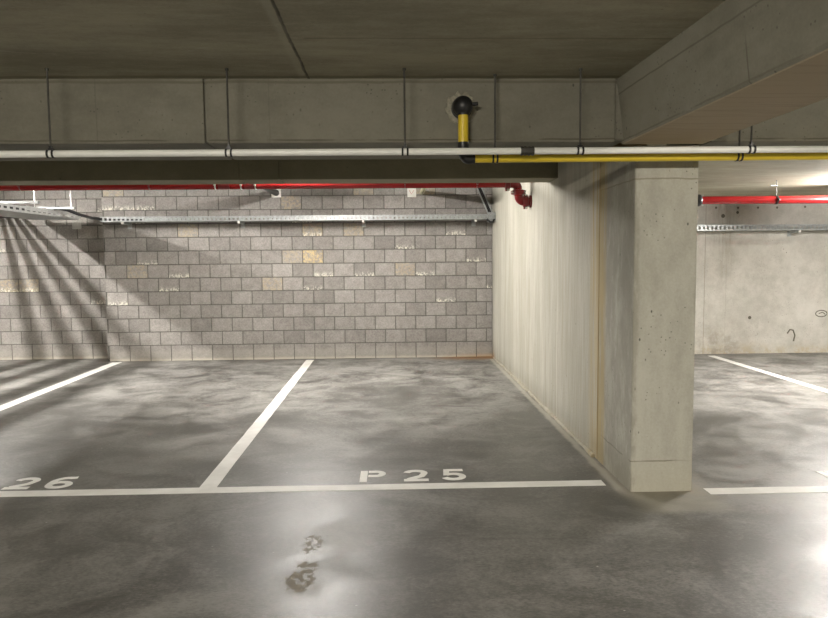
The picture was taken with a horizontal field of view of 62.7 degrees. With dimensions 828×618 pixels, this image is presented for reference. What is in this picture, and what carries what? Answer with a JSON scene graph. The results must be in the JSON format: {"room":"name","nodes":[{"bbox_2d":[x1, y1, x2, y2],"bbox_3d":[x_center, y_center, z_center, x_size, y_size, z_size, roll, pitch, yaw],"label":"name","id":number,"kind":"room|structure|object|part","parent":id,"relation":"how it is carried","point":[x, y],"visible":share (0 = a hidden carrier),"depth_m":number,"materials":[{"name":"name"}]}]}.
{"room":"parking garage","nodes":[
{"label":"parking garage","id":0,"kind":"room"},
{"bbox_2d":[0,190,107,359],"bbox_3d":[-7.146,-0.565,10.386,5.175,2.700,0.196,-1,4,-2],"label":"wall","id":1,"kind":"structure","parent":0,"point":[53,297],"depth_m":10.35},
{"bbox_2d":[72,222,81,228],"bbox_3d":[-5.102,-1.263,10.289,0.130,0.110,0.024,-1,4,-2],"label":"junction box","id":2,"kind":"object","parent":1,"relation":"attached to","point":[75,225],"visible":1,"depth_m":10.28,"materials":[{"name":"grey plastic"}]},
{"bbox_2d":[101,188,491,361],"bbox_3d":[-1.704,-0.607,10.296,5.751,2.700,0.336,-1,4,-2],"label":"wall","id":3,"kind":"structure","parent":0,"point":[175,291],"depth_m":10.14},
{"bbox_2d":[263,189,280,196],"bbox_3d":[-2.012,-1.742,9.362,0.140,0.290,1.350,-1,4,-2],"label":"drain pipe","id":4,"kind":"object","parent":3,"relation":"attached to","point":[274,192],"visible":0.53,"depth_m":9.83,"materials":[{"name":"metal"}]},
{"bbox_3d":[-2.033,-1.710,10.030,0.140,0.125,0.007,-1,4,-2],"label":"wall plate","id":5,"kind":"part","parent":4,"relation":"part of","materials":[{"name":"white metal"}]},
{"bbox_2d":[100,214,487,228],"bbox_3d":[-1.704,-1.275,9.927,5.560,0.159,0.292,-1,4,-2],"label":"cable tray","id":6,"kind":"object","parent":3,"relation":"attached to","point":[242,219],"visible":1,"depth_m":9.82,"materials":[{"name":"metal"}]},
{"bbox_2d":[0,205,141,220],"bbox_3d":[-4.860,-1.234,8.226,0.952,0.194,3.703,1,4,16],"label":"cable bundle","id":7,"kind":"object","parent":6,"relation":"on","point":[17,208],"visible":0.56,"depth_m":9.58,"materials":[{"name":"black rubber"}]},
{"bbox_3d":[-1.700,-1.310,9.785,5.560,0.069,0.014,-1,4,-2],"label":"rail","id":8,"kind":"part","parent":6,"relation":"part of","materials":[{"name":"metal"}]},
{"bbox_3d":[-1.709,-1.330,10.056,5.560,0.069,0.002,-1,4,-2],"label":"rail","id":9,"kind":"part","parent":6,"relation":"part of","materials":[{"name":"metal"}]},
{"bbox_2d":[477,188,492,214],"bbox_3d":[0.995,-1.651,9.871,0.321,0.560,0.060,-1,4,-2],"label":"metal bracket","id":10,"kind":"object","parent":6,"relation":"attached to","point":[483,197],"visible":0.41,"depth_m":9.87,"materials":[{"name":"metal"}]},
{"bbox_3d":[1.028,-1.652,9.872,0.256,0.560,0.060,-1,4,-2],"label":"rail","id":11,"kind":"part","parent":10,"relation":"part of","materials":[{"name":"metal"}]},
{"bbox_2d":[486,212,495,222],"bbox_3d":[1.106,-1.326,9.919,0.136,0.158,0.300,-1,4,-2],"label":"joint","id":12,"kind":"object","parent":6,"relation":"attached to","point":[492,218],"visible":1,"depth_m":9.82,"materials":[{"name":"metal"}]},
{"bbox_2d":[407,188,415,196],"bbox_3d":[-0.034,-1.724,10.091,0.130,0.130,0.012,-1,4,-2],"label":"wall sign","id":13,"kind":"object","parent":3,"relation":"attached to","point":[411,192],"visible":1,"depth_m":10.09,"materials":[{"name":"white plastic"}]},
{"bbox_2d":[0,352,827,617],"bbox_3d":[0.257,1.460,1.898,19.800,0.200,17.950,-1,4,-2],"label":"floor","id":14,"kind":"structure","parent":0,"point":[611,550],"depth_m":4.19,"materials":[{"name":"concrete"}]},
{"bbox_2d":[1,476,78,489],"bbox_3d":[-2.516,1.179,4.613,0.428,0.002,0.245,-1,4,-2],"label":"painted number","id":15,"kind":"object","parent":14,"relation":"on","point":[35,479],"visible":1,"depth_m":4.59,"materials":[{"name":"white paint"}]},
{"bbox_2d":[0,362,121,410],"bbox_3d":[-4.256,0.998,7.228,0.145,0.002,5.671,-1,4,-3],"label":"painted line","id":16,"kind":"object","parent":14,"relation":"on","point":[32,395],"visible":1,"depth_m":8.12,"materials":[{"name":"white paint"}]},
{"bbox_2d":[199,360,313,487],"bbox_3d":[-1.453,0.968,7.305,0.119,0.002,5.650,-1,4,-2],"label":"painted line","id":17,"kind":"object","parent":14,"relation":"on","point":[214,479],"visible":1,"depth_m":5.80,"materials":[{"name":"white paint"}]},
{"bbox_2d":[0,480,605,496],"bbox_3d":[-2.883,1.199,4.391,8.285,0.002,0.120,-1,4,-2],"label":"painted line","id":18,"kind":"object","parent":14,"relation":"on","point":[573,482],"visible":1,"depth_m":4.45,"materials":[{"name":"white paint"}]},
{"bbox_2d":[359,469,465,481],"bbox_3d":[-0.008,1.150,4.702,0.728,0.002,0.246,-1,4,-2],"label":"painted number","id":19,"kind":"object","parent":14,"relation":"on","point":[363,476],"visible":1,"depth_m":4.71,"materials":[{"name":"white paint"}]},
{"bbox_2d":[597,145,698,491],"bbox_3d":[1.558,0.053,4.614,0.400,2.176,0.710,-1,4,-2],"label":"concrete pillar","id":20,"kind":"structure","parent":14,"relation":"on","point":[649,209],"depth_m":4.29,"materials":[{"name":"grey concrete"}]},
{"bbox_2d":[703,486,827,493],"bbox_3d":[5.371,1.123,4.428,7.012,0.002,0.116,-1,4,-2],"label":"painted line","id":21,"kind":"object","parent":14,"relation":"on","point":[798,489],"visible":1,"depth_m":4.34,"materials":[{"name":"white paint"}]},
{"bbox_2d":[710,356,827,392],"bbox_3d":[4.545,0.913,7.332,0.120,0.002,5.730,-1,4,-2],"label":"painted line","id":22,"kind":"object","parent":14,"relation":"on","point":[716,357],"visible":1,"depth_m":8.47,"materials":[{"name":"white paint"}]},
{"bbox_2d":[816,471,827,477],"bbox_3d":[2.875,1.133,4.598,0.177,0.002,0.243,-1,4,-2],"label":"painted number","id":23,"kind":"object","parent":14,"relation":"on","point":[820,472],"visible":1,"depth_m":4.67,"materials":[{"name":"white paint"}]},
{"bbox_2d":[0,0,827,195],"bbox_3d":[0.234,-1.212,1.698,19.800,0.540,17.950,-1,4,-2],"label":"ceiling","id":24,"kind":"structure","parent":0,"point":[74,39],"depth_m":3.27,"materials":[{"name":"concrete"}]},
{"bbox_2d":[0,191,79,219],"bbox_3d":[-5.559,-1.474,8.180,1.930,0.586,3.840,-1,4,-2],"label":"cable tray","id":25,"kind":"object","parent":24,"relation":"hanging from","point":[5,212],"visible":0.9,"depth_m":9.12,"materials":[{"name":"metal"}]},
{"bbox_3d":[-4.923,-1.231,8.218,0.002,0.084,3.840,-1,4,-2],"label":"rail","id":26,"kind":"part","parent":25,"relation":"part of","materials":[{"name":"silver metal"}]},
{"bbox_3d":[-4.947,-1.339,9.378,0.002,0.055,1.510,-1,4,-2],"label":"splice plate","id":27,"kind":"part","parent":25,"relation":"part of","materials":[{"name":"silver metal"}]},
{"bbox_2d":[0,159,557,184],"bbox_3d":[-4.158,-1.377,6.110,10.900,0.495,0.350,-1,4,-2],"label":"concrete beam","id":28,"kind":"structure","parent":24,"relation":"attached to","point":[339,171],"depth_m":6.05,"materials":[{"name":"grey concrete"}]},
{"bbox_2d":[0,79,623,160],"bbox_3d":[-4.146,-1.152,4.216,10.800,0.380,0.680,-1,4,-2],"label":"concrete beam","id":29,"kind":"structure","parent":24,"relation":"attached to","point":[86,114],"depth_m":3.99,"materials":[{"name":"grey concrete"}]},
{"bbox_2d":[445,74,827,163],"bbox_3d":[4.921,-1.149,4.116,9.482,0.510,0.198,-1,4,-2],"label":"pipe","id":30,"kind":"object","parent":29,"relation":"attached to","point":[460,109],"visible":0.79,"depth_m":3.95,"materials":[{"name":"metal"}]},
{"bbox_3d":[0.468,-1.128,3.924,0.018,0.445,0.018,-2,5,-24],"label":"hanger rod","id":31,"kind":"part","parent":30,"relation":"part of","materials":[{"name":"metal"}]},
{"bbox_3d":[1.904,-1.147,3.968,0.018,0.439,0.018,-2,5,-24],"label":"hanger rod","id":32,"kind":"part","parent":30,"relation":"part of","materials":[{"name":"metal"}]},
{"bbox_2d":[0,68,827,157],"bbox_3d":[0.120,-1.090,3.793,19.100,0.496,0.056,-1,4,-2],"label":"pipe","id":33,"kind":"object","parent":24,"relation":"hanging from","point":[751,148],"visible":0.96,"depth_m":3.79,"materials":[{"name":"plastic"}]},
{"bbox_3d":[-2.001,-1.097,3.727,0.018,0.433,0.018,-2,5,-24],"label":"hanger rod","id":34,"kind":"part","parent":33,"relation":"part of","materials":[{"name":"metal"}]},
{"bbox_3d":[-1.029,-1.109,3.757,0.018,0.431,0.018,-2,5,-24],"label":"hanger rod","id":35,"kind":"part","parent":33,"relation":"part of","materials":[{"name":"metal"}]},
{"bbox_3d":[-0.052,-1.121,3.787,0.018,0.429,0.018,-2,5,-24],"label":"hanger rod","id":36,"kind":"part","parent":33,"relation":"part of","materials":[{"name":"metal"}]},
{"bbox_3d":[0.934,-1.133,3.818,0.018,0.427,0.018,-2,5,-24],"label":"hanger rod","id":37,"kind":"part","parent":33,"relation":"part of","materials":[{"name":"metal"}]},
{"bbox_3d":[1.914,-1.145,3.848,0.018,0.425,0.018,-2,5,-24],"label":"hanger rod","id":38,"kind":"part","parent":33,"relation":"part of","materials":[{"name":"metal"}]},
{"bbox_2d":[0,180,827,208],"bbox_3d":[0.008,-1.406,7.269,19.100,0.684,0.136,-1,4,-2],"label":"pipe","id":39,"kind":"object","parent":24,"relation":"hanging from","point":[520,195],"visible":0.65,"depth_m":7.23,"materials":[{"name":"metal"}]},
{"bbox_2d":[420,188,425,194],"bbox_3d":[0.137,-1.779,9.428,0.064,0.264,1.350,-1,4,-2],"label":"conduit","id":40,"kind":"object","parent":24,"relation":"hanging from","point":[422,190],"visible":0.39,"depth_m":9.62,"materials":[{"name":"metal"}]},
{"bbox_2d":[617,0,827,143],"bbox_3d":[1.684,-0.781,-1.417,0.605,0.380,11.145,-1,4,-2],"label":"concrete beam","id":41,"kind":"structure","parent":24,"relation":"attached to","point":[743,64],"depth_m":2.97,"materials":[{"name":"grey concrete"}]},
{"bbox_2d":[667,98,827,145],"bbox_3d":[5.798,-1.263,4.526,8.060,0.380,0.680,-1,4,-2],"label":"concrete beam","id":42,"kind":"structure","parent":24,"relation":"attached to","point":[807,125],"depth_m":4.08,"materials":[{"name":"grey concrete"}]},
{"bbox_2d":[492,143,646,458],"bbox_3d":[1.414,-0.425,7.586,0.371,2.712,5.285,-1,4,-2],"label":"wall","id":43,"kind":"structure","parent":0,"point":[546,255],"depth_m":6.29,"materials":[{"name":"concrete"}]},
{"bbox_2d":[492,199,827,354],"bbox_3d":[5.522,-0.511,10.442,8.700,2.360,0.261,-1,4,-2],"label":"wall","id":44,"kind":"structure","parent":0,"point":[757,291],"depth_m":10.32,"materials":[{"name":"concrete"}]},
{"bbox_2d":[697,224,827,236],"bbox_3d":[5.555,-1.167,10.127,8.040,0.172,0.290,-1,4,-2],"label":"cable tray","id":45,"kind":"object","parent":44,"relation":"attached to","point":[771,227],"visible":0.41,"depth_m":9.98,"materials":[{"name":"metal"}]},
{"bbox_3d":[5.550,-1.222,10.255,8.040,0.082,0.002,-1,4,-2],"label":"rail","id":46,"kind":"part","parent":45,"relation":"part of","materials":[{"name":"metal"}]},
{"bbox_3d":[5.559,-1.202,9.986,8.040,0.082,0.014,-1,4,-2],"label":"rail","id":47,"kind":"part","parent":45,"relation":"part of","materials":[{"name":"metal"}]},
{"bbox_2d":[721,230,825,230],"bbox_3d":[5.555,-1.170,10.122,8.040,0.002,0.275,-1,4,-2],"label":"tray","id":48,"kind":"object","parent":45,"relation":"on","point":[721,230],"depth_m":10.07,"materials":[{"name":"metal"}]}
]}

